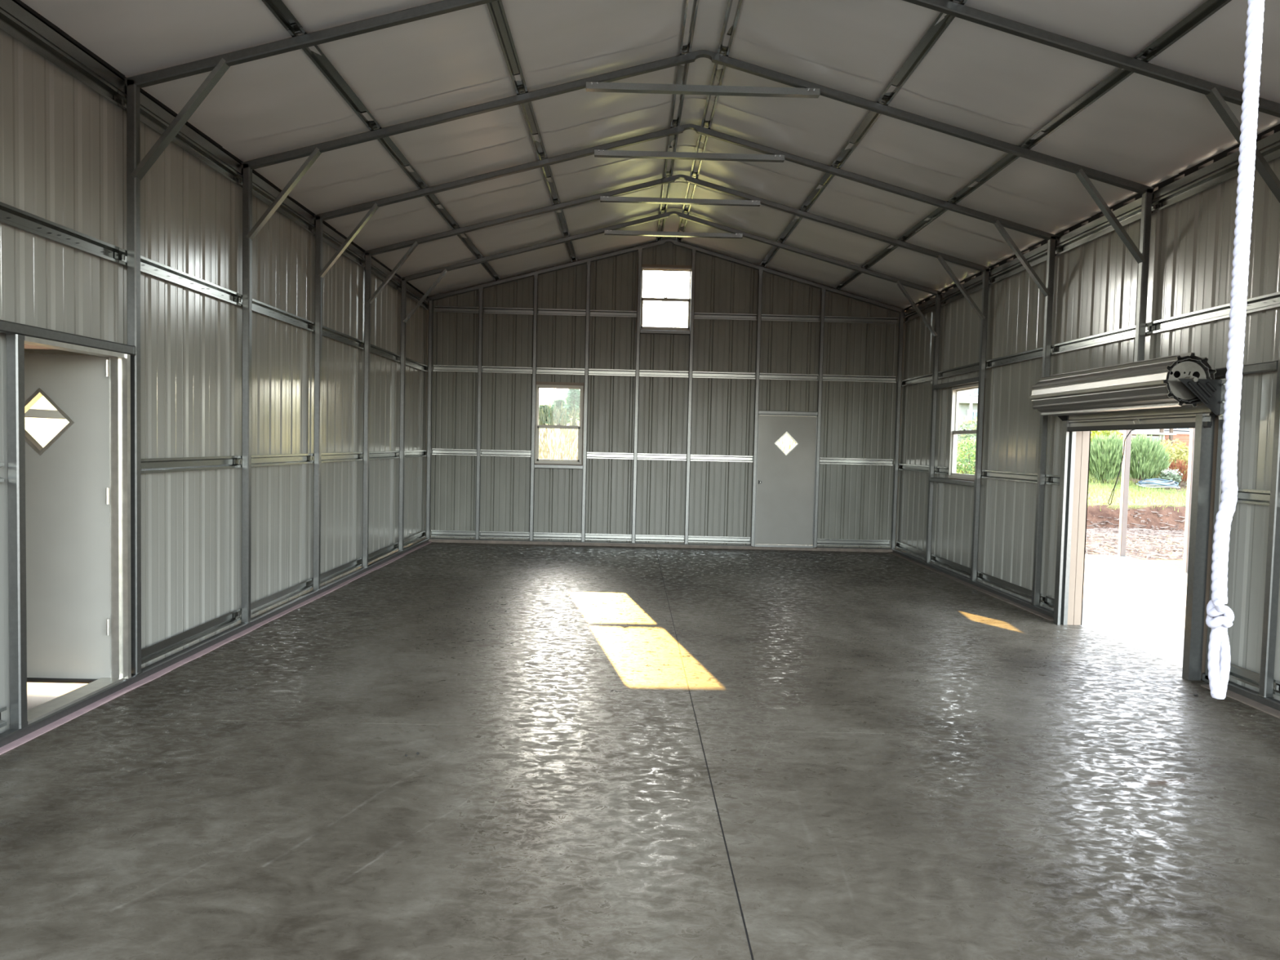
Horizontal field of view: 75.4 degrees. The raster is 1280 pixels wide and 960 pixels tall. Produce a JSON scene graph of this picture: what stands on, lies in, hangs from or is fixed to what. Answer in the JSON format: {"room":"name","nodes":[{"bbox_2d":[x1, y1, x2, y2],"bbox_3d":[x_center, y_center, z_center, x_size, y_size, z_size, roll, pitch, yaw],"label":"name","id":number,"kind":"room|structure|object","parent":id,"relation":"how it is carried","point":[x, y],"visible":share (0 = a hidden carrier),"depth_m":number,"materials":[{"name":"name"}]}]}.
{"room":"empty metal garage","nodes":[
{"label":"empty metal garage","id":0,"kind":"room"},
{"bbox_2d":[0,0,428,733],"bbox_3d":[-3.255,-0.701,6.728,0.082,3.824,12.335,1,2,-1],"label":"wall","id":1,"kind":"structure","parent":0,"point":[63,144],"depth_m":6.09,"materials":[{"name":"grey metal"}]},
{"bbox_2d":[24,344,65,418],"bbox_3d":[-5.187,-0.181,6.642,3.760,2.842,12.600,1,2,-1],"label":"roof porch","id":2,"kind":"structure","parent":1,"relation":"attached to","point":[33,413],"depth_m":9.60,"materials":[{"name":"paint"}]},
{"bbox_2d":[0,320,136,355],"bbox_3d":[-3.155,-0.772,4.417,0.061,0.061,1.467,1,2,-1],"label":"beam","id":3,"kind":"structure","parent":1,"relation":"attached to","point":[6,326],"depth_m":4.50,"materials":[{"name":"grey metal"}]},
{"bbox_2d":[24,335,131,724],"bbox_3d":[-3.626,0.241,4.687,0.954,2.030,0.878,1,2,-1],"label":"door","id":4,"kind":"structure","parent":1,"relation":"in","point":[77,485],"depth_m":5.07,"materials":[{"name":"metal"}]},
{"bbox_2d":[0,530,426,728],"bbox_3d":[-3.270,1.091,6.772,0.032,0.096,12.200,1,2,-1],"label":"beam","id":5,"kind":"structure","parent":1,"relation":"attached to","point":[151,652],"depth_m":6.81,"materials":[{"name":"grey metal"}]},
{"bbox_2d":[0,449,426,482],"bbox_3d":[-3.241,-0.149,6.719,0.032,0.096,12.200,1,2,-1],"label":"beam","id":6,"kind":"structure","parent":1,"relation":"attached to","point":[181,464],"depth_m":6.93,"materials":[{"name":"grey metal"}]},
{"bbox_2d":[0,201,427,372],"bbox_3d":[-3.210,-1.441,6.663,0.032,0.096,12.200,1,2,-1],"label":"beam","id":7,"kind":"structure","parent":1,"relation":"attached to","point":[11,215],"depth_m":5.51,"materials":[{"name":"metal"}]},
{"bbox_2d":[0,8,428,310],"bbox_3d":[-3.188,-2.380,6.622,0.032,0.096,12.200,1,2,-1],"label":"beam","id":8,"kind":"structure","parent":1,"relation":"attached to","point":[9,24],"depth_m":5.36,"materials":[{"name":"grey metal"}]},
{"bbox_2d":[0,537,429,747],"bbox_3d":[-3.228,1.194,6.761,0.057,0.057,12.192,1,2,-1],"label":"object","id":9,"kind":"structure","parent":1,"relation":"attached to","point":[10,735],"depth_m":5.79,"materials":[{"name":"grey metal"}]},
{"bbox_2d":[5,333,27,728],"bbox_3d":[-3.177,0.271,4.224,0.061,2.009,0.061,1,2,-1],"label":"door frame","id":10,"kind":"structure","parent":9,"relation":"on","point":[15,343],"depth_m":4.21,"materials":[{"name":"grey metal"}]},
{"bbox_2d":[398,211,942,562],"bbox_3d":[0.405,-1.288,11.294,7.337,4.683,0.072,1,2,-1],"label":"steel frame","id":11,"kind":"object","parent":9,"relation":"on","point":[611,230],"visible":1,"depth_m":11.22,"materials":[{"name":"grey metal"}]},
{"bbox_2d":[361,174,990,580],"bbox_3d":[0.422,-1.222,9.771,7.337,4.683,0.072,1,2,-1],"label":"steel frame","id":12,"kind":"object","parent":9,"relation":"on","point":[749,200],"visible":1,"depth_m":9.70,"materials":[{"name":"grey metal"}]},
{"bbox_2d":[312,124,1057,605],"bbox_3d":[0.438,-1.155,8.249,7.337,4.683,0.072,1,2,-1],"label":"steel frame","id":13,"kind":"object","parent":9,"relation":"on","point":[771,155],"visible":1,"depth_m":8.18,"materials":[{"name":"grey metal"}]},
{"bbox_2d":[240,49,1154,622],"bbox_3d":[0.455,-1.089,6.726,7.337,4.683,0.072,1,2,-1],"label":"steel frame","id":14,"kind":"object","parent":9,"relation":"on","point":[602,82],"visible":0.95,"depth_m":6.64,"materials":[{"name":"grey metal"}]},
{"bbox_2d":[124,0,1279,697],"bbox_3d":[0.472,-1.023,5.204,7.337,4.683,0.072,1,2,-1],"label":"steel frame","id":15,"kind":"object","parent":9,"relation":"on","point":[1216,94],"visible":0.9,"depth_m":5.14,"materials":[{"name":"grey metal"}]},
{"bbox_2d":[0,542,1279,959],"bbox_3d":[0.399,1.340,6.709,7.400,0.057,12.580,1,2,-1],"label":"floor","id":16,"kind":"structure","parent":0,"point":[625,753],"depth_m":3.88,"materials":[{"name":"concrete"}]},
{"bbox_2d":[0,541,431,755],"bbox_3d":[-3.168,1.214,6.792,0.065,0.016,12.134,1,2,-1],"label":"strip","id":17,"kind":"object","parent":16,"relation":"on","point":[13,744],"visible":1,"depth_m":5.48,"materials":[{"name":"grey metal"}]},
{"bbox_2d":[428,538,893,552],"bbox_3d":[0.333,1.021,12.871,7.200,0.046,0.043,1,2,-1],"label":"strip","id":18,"kind":"object","parent":16,"relation":"on","point":[442,540],"visible":0.98,"depth_m":12.85,"materials":[{"name":"grey metal"}]},
{"bbox_2d":[750,269,763,546],"bbox_3d":[1.806,-1.081,12.847,0.061,4.316,0.062,1,2,-1],"label":"stud","id":19,"kind":"object","parent":16,"relation":"on","point":[760,271],"visible":1,"depth_m":12.82,"materials":[{"name":"grey metal"}]},
{"bbox_2d":[813,288,826,547],"bbox_3d":[2.779,-0.927,12.865,0.061,4.052,0.062,1,2,-1],"label":"stud","id":20,"kind":"object","parent":16,"relation":"on","point":[823,290],"visible":1,"depth_m":12.84,"materials":[{"name":"grey metal"}]},
{"bbox_2d":[887,551,1053,620],"bbox_3d":[3.917,1.226,10.423,0.082,0.016,5.034,1,2,-1],"label":"strip","id":21,"kind":"object","parent":16,"relation":"on","point":[1039,614],"visible":0.99,"depth_m":9.53,"materials":[{"name":"grey metal"}]},
{"bbox_2d":[1204,375,1226,683],"bbox_3d":[4.062,0.355,5.810,0.061,2.158,0.061,1,2,-1],"label":"stud","id":22,"kind":"object","parent":16,"relation":"on","point":[1218,491],"visible":0.23,"depth_m":5.80,"materials":[{"name":"grey metal"}]},
{"bbox_2d":[1200,684,1279,718],"bbox_3d":[3.976,1.508,3.943,0.105,0.014,3.660,1,2,-1],"label":"strip","id":23,"kind":"object","parent":16,"relation":"on","point":[1251,703],"visible":0.8,"depth_m":5.36,"materials":[{"name":"grey metal"}]},
{"bbox_2d":[20,0,1279,308],"bbox_3d":[0.500,-2.971,6.633,8.041,1.077,12.900,1,2,-1],"label":"ceiling","id":24,"kind":"structure","parent":0,"point":[975,77],"depth_m":6.42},
{"bbox_2d":[262,0,501,280],"bbox_3d":[-2.105,-2.808,6.616,0.093,0.048,12.200,1,2,-1],"label":"purlin","id":25,"kind":"structure","parent":24,"relation":"attached to","point":[280,11],"depth_m":6.17,"materials":[{"name":"grey metal"}]},
{"bbox_2d":[486,0,577,262],"bbox_3d":[-0.938,-3.094,6.616,0.093,0.048,12.200,1,2,-1],"label":"purlin","id":26,"kind":"structure","parent":24,"relation":"attached to","point":[496,10],"depth_m":6.67,"materials":[{"name":"grey metal"}]},
{"bbox_2d":[20,0,1279,102],"bbox_3d":[0.523,-2.871,4.541,7.410,0.996,1.250,1,2,-1],"label":"blanket","id":27,"kind":"object","parent":24,"relation":"on","point":[135,37],"depth_m":4.88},
{"bbox_2d":[423,235,911,308],"bbox_3d":[0.434,-3.222,12.635,7.410,0.996,0.375,1,2,-1],"label":"blanket","id":28,"kind":"object","parent":24,"relation":"on","point":[868,295],"depth_m":12.59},
{"bbox_2d":[400,209,942,305],"bbox_3d":[0.443,-3.188,11.854,7.410,0.991,1.250,1,2,-1],"label":"blanket","id":29,"kind":"object","parent":24,"relation":"on","point":[807,266],"depth_m":11.93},
{"bbox_2d":[371,182,979,289],"bbox_3d":[0.456,-3.135,10.635,7.410,0.997,1.250,1,2,-1],"label":"blanket","id":30,"kind":"object","parent":24,"relation":"on","point":[763,221],"depth_m":10.60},
{"bbox_2d":[656,0,698,241],"bbox_3d":[0.360,-3.413,6.616,0.093,0.048,12.200,1,2,-1],"label":"purlin","id":31,"kind":"structure","parent":24,"relation":"attached to","point":[682,71],"depth_m":7.37,"materials":[{"name":"grey metal"}]},
{"bbox_2d":[336,145,1027,271],"bbox_3d":[0.469,-3.082,9.416,7.410,0.997,1.250,1,2,-1],"label":"blanket","id":32,"kind":"object","parent":24,"relation":"on","point":[833,203],"depth_m":9.27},
{"bbox_2d":[288,97,1090,248],"bbox_3d":[0.483,-3.028,8.197,7.410,0.998,1.250,1,2,-1],"label":"blanket","id":33,"kind":"object","parent":24,"relation":"on","point":[808,144],"depth_m":8.02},
{"bbox_2d":[222,31,1177,216],"bbox_3d":[0.496,-2.977,6.978,7.410,0.995,1.250,1,2,-1],"label":"blanket","id":34,"kind":"object","parent":24,"relation":"on","point":[890,138],"depth_m":6.97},
{"bbox_2d":[124,0,1279,173],"bbox_3d":[0.509,-2.924,5.760,7.410,0.993,1.250,1,2,-1],"label":"blanket","id":35,"kind":"object","parent":24,"relation":"on","point":[985,73],"depth_m":5.83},
{"bbox_2d":[675,0,742,242],"bbox_3d":[0.660,-3.406,6.620,0.093,0.048,12.200,1,2,-1],"label":"purlin","id":36,"kind":"structure","parent":24,"relation":"attached to","point":[719,73],"depth_m":7.42,"materials":[{"name":"grey metal"}]},
{"bbox_2d":[759,0,967,267],"bbox_3d":[1.942,-3.027,6.650,0.093,0.048,12.200,1,2,-1],"label":"purlin","id":37,"kind":"structure","parent":24,"relation":"attached to","point":[934,33],"depth_m":6.83,"materials":[{"name":"grey metal"}]},
{"bbox_2d":[834,0,1231,289],"bbox_3d":[3.094,-2.686,6.678,0.093,0.048,12.200,1,2,-1],"label":"purlin","id":38,"kind":"structure","parent":24,"relation":"attached to","point":[1208,8],"depth_m":5.89,"materials":[{"name":"grey metal"}]},
{"bbox_2d":[425,238,905,547],"bbox_3d":[0.388,-1.364,12.858,7.482,4.814,0.110,1,2,-1],"label":"wall","id":39,"kind":"structure","parent":0,"point":[858,419],"depth_m":12.89,"materials":[{"name":"grey metal"}]},
{"bbox_2d":[534,381,584,465],"bbox_3d":[-1.262,-0.862,12.895,0.835,1.316,0.089,1,2,-1],"label":"window","id":40,"kind":"structure","parent":39,"relation":"in","point":[571,385],"depth_m":12.87,"materials":[{"name":"plastic"}]},
{"bbox_2d":[431,529,889,546],"bbox_3d":[0.333,0.910,12.963,7.178,0.096,0.031,1,2,-1],"label":"beam","id":41,"kind":"structure","parent":39,"relation":"attached to","point":[434,532],"depth_m":12.96,"materials":[{"name":"grey metal"}]},
{"bbox_2d":[429,537,891,549],"bbox_3d":[0.332,1.013,12.923,7.200,0.057,0.057,1,2,-1],"label":"baseboard","id":42,"kind":"structure","parent":39,"relation":"attached to","point":[429,538],"depth_m":12.90,"materials":[{"name":"grey metal"}]},
{"bbox_2d":[475,287,484,539],"bbox_3d":[-2.482,-1.015,12.803,0.061,3.870,0.062,1,2,-1],"label":"stud","id":43,"kind":"object","parent":42,"relation":"on","point":[481,289],"visible":1,"depth_m":12.78,"materials":[{"name":"grey metal"}]},
{"bbox_2d":[528,274,538,540],"bbox_3d":[-1.643,-1.109,12.809,0.061,4.097,0.062,1,2,-1],"label":"stud","id":44,"kind":"object","parent":42,"relation":"on","point":[535,276],"visible":1,"depth_m":12.78,"materials":[{"name":"grey metal"}]},
{"bbox_2d":[581,261,591,541],"bbox_3d":[-0.835,-1.199,12.813,0.061,4.315,0.062,1,2,-1],"label":"stud","id":45,"kind":"object","parent":42,"relation":"on","point":[588,263],"visible":1,"depth_m":12.79,"materials":[{"name":"grey metal"}]},
{"bbox_2d":[534,464,582,469],"bbox_3d":[-1.262,-0.207,12.852,0.748,0.061,0.061,1,2,-1],"label":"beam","id":46,"kind":"structure","parent":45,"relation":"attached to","point":[543,466],"depth_m":12.83,"materials":[{"name":"silver metal"}]},
{"bbox_2d":[631,248,642,542],"bbox_3d":[-0.049,-1.286,12.818,0.061,4.527,0.062,1,2,-1],"label":"stud","id":47,"kind":"object","parent":42,"relation":"on","point":[640,250],"visible":1,"depth_m":12.79,"materials":[{"name":"grey metal"}]},
{"bbox_2d":[640,328,689,334],"bbox_3d":[0.387,-2.280,12.780,0.767,0.061,0.061,1,2,-1],"label":"tube","id":48,"kind":"object","parent":47,"relation":"attached to","point":[642,331],"visible":1,"depth_m":12.75,"materials":[{"name":"grey metal"}]},
{"bbox_2d":[426,239,904,548],"bbox_3d":[0.389,-1.354,12.821,7.337,4.683,0.063,1,2,-1],"label":"steel frame","id":49,"kind":"object","parent":42,"relation":"on","point":[432,299],"visible":1,"depth_m":12.75,"materials":[{"name":"grey metal"}]},
{"bbox_2d":[684,248,696,543],"bbox_3d":[0.775,-1.274,12.828,0.061,4.540,0.062,1,2,-1],"label":"stud","id":50,"kind":"object","parent":42,"relation":"on","point":[693,251],"visible":1,"depth_m":12.80,"materials":[{"name":"grey metal"}]},
{"bbox_2d":[431,448,893,465],"bbox_3d":[0.363,-0.359,12.908,7.178,0.096,0.031,1,2,-1],"label":"beam","id":51,"kind":"structure","parent":39,"relation":"attached to","point":[435,451],"depth_m":12.91,"materials":[{"name":"silver metal"}]},
{"bbox_2d":[433,364,896,382],"bbox_3d":[0.394,-1.647,12.853,7.178,0.096,0.031,1,2,-1],"label":"beam","id":52,"kind":"structure","parent":39,"relation":"attached to","point":[436,367],"depth_m":12.85,"materials":[{"name":"grey metal"}]},
{"bbox_2d":[635,263,695,333],"bbox_3d":[0.399,-2.795,12.829,0.903,1.061,0.089,1,2,-1],"label":"window","id":53,"kind":"structure","parent":39,"relation":"in","point":[644,267],"depth_m":12.81,"materials":[{"name":"plastic"}]},
{"bbox_2d":[434,306,898,324],"bbox_3d":[0.415,-2.551,12.814,7.178,0.096,0.031,1,2,-1],"label":"beam","id":54,"kind":"structure","parent":39,"relation":"attached to","point":[437,308],"depth_m":12.81,"materials":[{"name":"grey metal"}]},
{"bbox_2d":[754,413,817,547],"bbox_3d":[2.268,0.037,12.920,0.919,2.098,0.095,1,2,-1],"label":"door","id":55,"kind":"structure","parent":39,"relation":"in","point":[785,485],"depth_m":12.90,"materials":[{"name":"metal"}]},
{"bbox_2d":[758,410,817,415],"bbox_3d":[2.293,-1.039,12.855,0.919,0.061,0.061,1,2,-1],"label":"door frame","id":56,"kind":"structure","parent":39,"relation":"attached to","point":[763,412],"depth_m":12.83,"materials":[{"name":"grey metal"}]},
{"bbox_2d":[895,124,1279,701],"bbox_3d":[4.142,-0.529,6.816,0.082,3.824,12.335,1,2,-1],"label":"wall","id":57,"kind":"structure","parent":0,"point":[1192,246],"depth_m":7.77,"materials":[{"name":"grey metal"}]},
{"bbox_2d":[929,476,974,486],"bbox_3d":[4.012,0.022,10.632,0.061,0.061,1.467,1,2,-1],"label":"tube","id":58,"kind":"object","parent":57,"relation":"attached to","point":[969,483],"visible":1,"depth_m":10.57,"materials":[{"name":"grey metal"}]},
{"bbox_2d":[933,376,985,484],"bbox_3d":[4.070,-0.615,10.604,0.146,1.294,1.467,1,2,-1],"label":"window","id":59,"kind":"structure","parent":57,"relation":"in","point":[954,432],"depth_m":10.77,"materials":[{"name":"plastic"}]},
{"bbox_2d":[897,463,1270,505],"bbox_3d":[4.101,0.059,6.808,0.032,0.096,12.200,1,2,-1],"label":"beam","id":60,"kind":"structure","parent":57,"relation":"attached to","point":[1244,495],"depth_m":8.71,"materials":[{"name":"grey metal"}]},
{"bbox_2d":[891,548,1279,711],"bbox_3d":[4.026,1.363,6.848,0.057,0.057,12.192,1,2,-1],"label":"baseboard","id":61,"kind":"structure","parent":57,"relation":"attached to","point":[1273,703],"depth_m":8.55,"materials":[{"name":"grey metal"}]},
{"bbox_2d":[895,541,1279,696],"bbox_3d":[4.072,1.262,6.860,0.032,0.096,12.200,1,2,-1],"label":"beam","id":62,"kind":"structure","parent":57,"relation":"attached to","point":[1244,675],"depth_m":8.94,"materials":[{"name":"grey metal"}]},
{"bbox_2d":[901,291,1279,386],"bbox_3d":[4.132,-1.230,6.752,0.032,0.096,12.200,1,2,-1],"label":"beam","id":63,"kind":"structure","parent":57,"relation":"attached to","point":[1269,300],"depth_m":7.13,"materials":[{"name":"metal"}]},
{"bbox_2d":[903,142,1279,323],"bbox_3d":[4.155,-2.204,6.710,0.032,0.096,12.200,1,2,-1],"label":"beam","id":64,"kind":"structure","parent":57,"relation":"attached to","point":[1272,153],"depth_m":7.10,"materials":[{"name":"grey metal"}]},
{"bbox_2d":[1029,352,1226,680],"bbox_3d":[3.877,0.233,6.754,0.565,2.315,2.100,1,2,-1],"label":"door","id":65,"kind":"structure","parent":57,"relation":"in","point":[1180,391],"depth_m":6.25,"materials":[{"name":"metal"}]},
{"bbox_2d":[1107,427,1137,505],"bbox_3d":[3.892,-0.105,6.715,0.061,0.637,0.250,1,3,-17],"label":"pull cord","id":66,"kind":"object","parent":65,"relation":"hanging from","point":[1136,428],"visible":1,"depth_m":6.69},
{"bbox_2d":[1068,401,1211,426],"bbox_3d":[3.974,-0.584,6.722,0.012,0.295,1.885,1,2,-1],"label":"curtain","id":67,"kind":"object","parent":65,"relation":"hanging from","point":[1199,415],"depth_m":6.45,"materials":[{"name":"metal"}]},
{"bbox_2d":[1213,360,1277,377],"bbox_3d":[4.077,-0.797,6.783,0.061,0.061,2.991,1,2,-1],"label":"beam","id":68,"kind":"structure","parent":57,"relation":"attached to","point":[1269,366],"depth_m":5.47,"materials":[{"name":"grey metal"}]},
{"bbox_3d":[0.522,-0.836,0.571,7.382,4.804,0.023,1,2,-1],"label":"wall","id":69,"kind":"structure","parent":0,"visible":0},
{"bbox_3d":[0.543,-1.921,0.771,5.925,0.525,0.435,1,2,-1],"label":"door","id":70,"kind":"structure","parent":69,"relation":"in","visible":0},
{"bbox_2d":[1205,0,1264,699],"bbox_3d":[0.626,-0.719,0.833,0.025,1.898,0.046,2,2,9],"label":"rope","id":71,"kind":"object","parent":70,"relation":"hanging from","point":[1220,617],"visible":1,"depth_m":0.85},
{"label":"outside","id":72,"kind":"structure","parent":0,"visible":0},
{"bbox_2d":[24,392,1186,568],"bbox_3d":[2.841,-2.903,19.925,125.000,7.576,160.000,1,2,-1],"label":"ground","id":73,"kind":"structure","parent":72,"point":[42,430],"depth_m":19.71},
{"bbox_2d":[538,404,555,425],"bbox_3d":[-4.856,-3.260,41.881,1.578,1.145,1.570,1,2,-1],"label":"tree","id":74,"kind":"object","parent":73,"relation":"on","point":[540,405],"visible":0.27,"depth_m":41.60,"materials":[{"name":"green plant"}]},
{"bbox_2d":[546,398,571,424],"bbox_3d":[-4.084,-3.337,41.389,1.361,1.428,1.264,1,3,-16],"label":"tree","id":75,"kind":"object","parent":73,"relation":"on","point":[557,402],"visible":0.48,"depth_m":41.14,"materials":[{"name":"green plant"}]},
{"bbox_2d":[538,400,579,459],"bbox_3d":[-2.082,-0.852,19.539,2.396,2.100,2.430,1,2,-1],"label":"clump","id":76,"kind":"object","parent":73,"relation":"on","point":[568,437],"visible":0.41,"depth_m":19.08,"materials":[{"name":"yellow plant"}]},
{"bbox_2d":[557,388,580,424],"bbox_3d":[-3.310,-3.664,40.852,1.644,2.246,1.510,1,2,-1],"label":"tree","id":77,"kind":"object","parent":73,"relation":"on","point":[572,399],"visible":0.62,"depth_m":40.62,"materials":[{"name":"green plant"}]},
{"bbox_2d":[777,435,795,453],"bbox_3d":[3.429,-0.648,21.603,2.404,1.490,2.405,1,2,-1],"label":"clump","id":78,"kind":"object","parent":73,"relation":"on","point":[780,440],"visible":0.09,"depth_m":21.19,"materials":[{"name":"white plant"}]},
{"bbox_2d":[955,436,976,475],"bbox_3d":[9.375,-0.598,23.493,1.878,1.237,1.912,1,2,-1],"label":"bush","id":79,"kind":"object","parent":73,"relation":"on","point":[962,453],"visible":0.4,"depth_m":23.18,"materials":[{"name":"green plant"}]},
{"bbox_2d":[956,415,977,462],"bbox_3d":[10.584,-1.277,27.106,2.888,1.729,2.929,1,2,-1],"label":"bush","id":80,"kind":"object","parent":73,"relation":"on","point":[966,422],"visible":0.16,"depth_m":26.46,"materials":[{"name":"green plant"}]},
{"bbox_2d":[955,462,1186,511],"bbox_3d":[17.733,0.066,24.033,19.098,1.211,10.480,1,2,-1],"label":"grass","id":81,"kind":"structure","parent":73,"relation":"on","point":[1131,482],"depth_m":20.65,"materials":[{"name":"green plant"}]},
{"bbox_2d":[957,388,1190,453],"bbox_3d":[17.985,-3.717,35.030,17.200,5.630,6.920,1,2,-1],"label":"house","id":82,"kind":"structure","parent":73,"relation":"on","point":[968,399],"depth_m":32.04,"materials":[{"name":"white"}]},
{"bbox_2d":[1090,430,1123,453],"bbox_3d":[14.221,-0.916,25.443,1.576,1.679,1.591,1,2,-1],"label":"leafy shrub","id":83,"kind":"object","parent":73,"relation":"on","point":[1108,432],"visible":0.11,"depth_m":25.11,"materials":[{"name":"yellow plant"}]},
{"bbox_2d":[1088,430,1134,483],"bbox_3d":[13.022,-0.654,23.124,1.363,1.582,1.374,1,2,-1],"label":"feathery plant","id":84,"kind":"object","parent":73,"relation":"on","point":[1105,460],"visible":0.81,"depth_m":22.87,"materials":[{"name":"green plant"}]},
{"bbox_2d":[1084,508,1185,559],"bbox_3d":[10.566,0.952,16.058,10.823,0.612,5.742,1,2,-1],"label":"chips","id":85,"kind":"object","parent":73,"relation":"on","point":[1175,536],"visible":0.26,"depth_m":15.89,"materials":[{"name":"brown wood"}]},
{"bbox_2d":[1117,431,1172,482],"bbox_3d":[14.031,-0.646,23.146,1.449,1.611,1.365,1,2,-1],"label":"feathery plant","id":86,"kind":"object","parent":73,"relation":"on","point":[1148,460],"visible":0.76,"depth_m":22.81,"materials":[{"name":"green plant"}]},
{"bbox_2d":[1131,432,1176,457],"bbox_3d":[17.527,-1.044,28.374,1.250,1.143,0.600,1,2,-1],"label":"garden table","id":87,"kind":"object","parent":73,"relation":"on","point":[1160,434],"visible":0.22,"depth_m":28.06,"materials":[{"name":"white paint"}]},
{"bbox_2d":[1121,433,1189,448],"bbox_3d":[19.854,-1.099,30.489,3.150,1.129,2.620,1,2,-1],"label":"deck","id":88,"kind":"object","parent":73,"relation":"on","point":[1180,436],"visible":0.02,"depth_m":29.18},
{"bbox_2d":[1136,478,1180,488],"bbox_3d":[13.996,0.085,22.378,1.071,0.245,0.864,1,2,-1],"label":"coil","id":89,"kind":"object","parent":73,"relation":"on","point":[1153,482],"visible":0.98,"depth_m":22.17,"materials":[{"name":"plastic"}]},
{"bbox_2d":[1159,429,1164,441],"bbox_3d":[18.230,-1.675,28.955,0.140,2.383,0.140,1,2,-1],"label":"timber post","id":90,"kind":"object","parent":73,"relation":"on","point":[1160,430],"visible":0.1,"depth_m":28.91,"materials":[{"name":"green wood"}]},
{"bbox_2d":[1151,438,1188,478],"bbox_3d":[15.584,-0.599,24.484,1.722,1.250,1.692,1,2,-1],"label":"leafy shrub","id":91,"kind":"object","parent":73,"relation":"on","point":[1180,452],"visible":0.23,"depth_m":24.06,"materials":[{"name":"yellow plant"}]},
{"bbox_2d":[1158,467,1182,484],"bbox_3d":[14.549,-0.063,22.715,0.571,0.576,0.558,3,3,40],"label":"leafy shrub","id":92,"kind":"object","parent":73,"relation":"on","point":[1166,474],"visible":0.77,"depth_m":22.62,"materials":[{"name":"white plant"}]},
{"bbox_2d":[1168,428,1173,459],"bbox_3d":[18.570,-1.669,28.959,0.140,2.379,0.140,1,2,-1],"label":"timber post","id":93,"kind":"object","parent":73,"relation":"on","point":[1171,430],"visible":0.02,"depth_m":28.92,"materials":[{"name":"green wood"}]},
{"bbox_2d":[1166,457,1187,484],"bbox_3d":[14.950,-0.223,23.074,0.823,0.825,0.830,1,2,-1],"label":"leafy shrub","id":94,"kind":"object","parent":73,"relation":"on","point":[1179,464],"visible":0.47,"depth_m":22.94,"materials":[{"name":"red plant"}]},
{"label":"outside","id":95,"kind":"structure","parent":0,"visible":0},
{"bbox_2d":[26,682,88,710],"bbox_3d":[-4.550,1.282,5.511,2.475,0.066,6.000,1,2,-1],"label":"pad","id":96,"kind":"object","parent":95,"point":[37,693],"depth_m":5.07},
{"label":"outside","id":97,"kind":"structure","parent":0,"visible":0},
{"bbox_2d":[1079,554,1187,667],"bbox_3d":[5.948,1.474,6.846,3.675,0.066,12.820,1,2,-1],"label":"ground slab","id":98,"kind":"structure","parent":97,"point":[1139,604],"depth_m":8.93,"materials":[{"name":"white concrete"}]},
{"bbox_2d":[1114,430,1131,556],"bbox_3d":[7.675,-0.165,13.089,0.140,2.754,0.140,1,2,-1],"label":"porch post","id":99,"kind":"object","parent":98,"relation":"on","point":[1126,457],"visible":0.78,"depth_m":13.08,"materials":[{"name":"white wood"}]},
{"bbox_2d":[1178,427,1195,573],"bbox_3d":[7.594,-0.094,11.390,0.140,2.754,0.140,1,2,-1],"label":"porch post","id":100,"kind":"object","parent":98,"relation":"on","point":[1192,432],"visible":0.45,"depth_m":11.39,"materials":[{"name":"white wood"}]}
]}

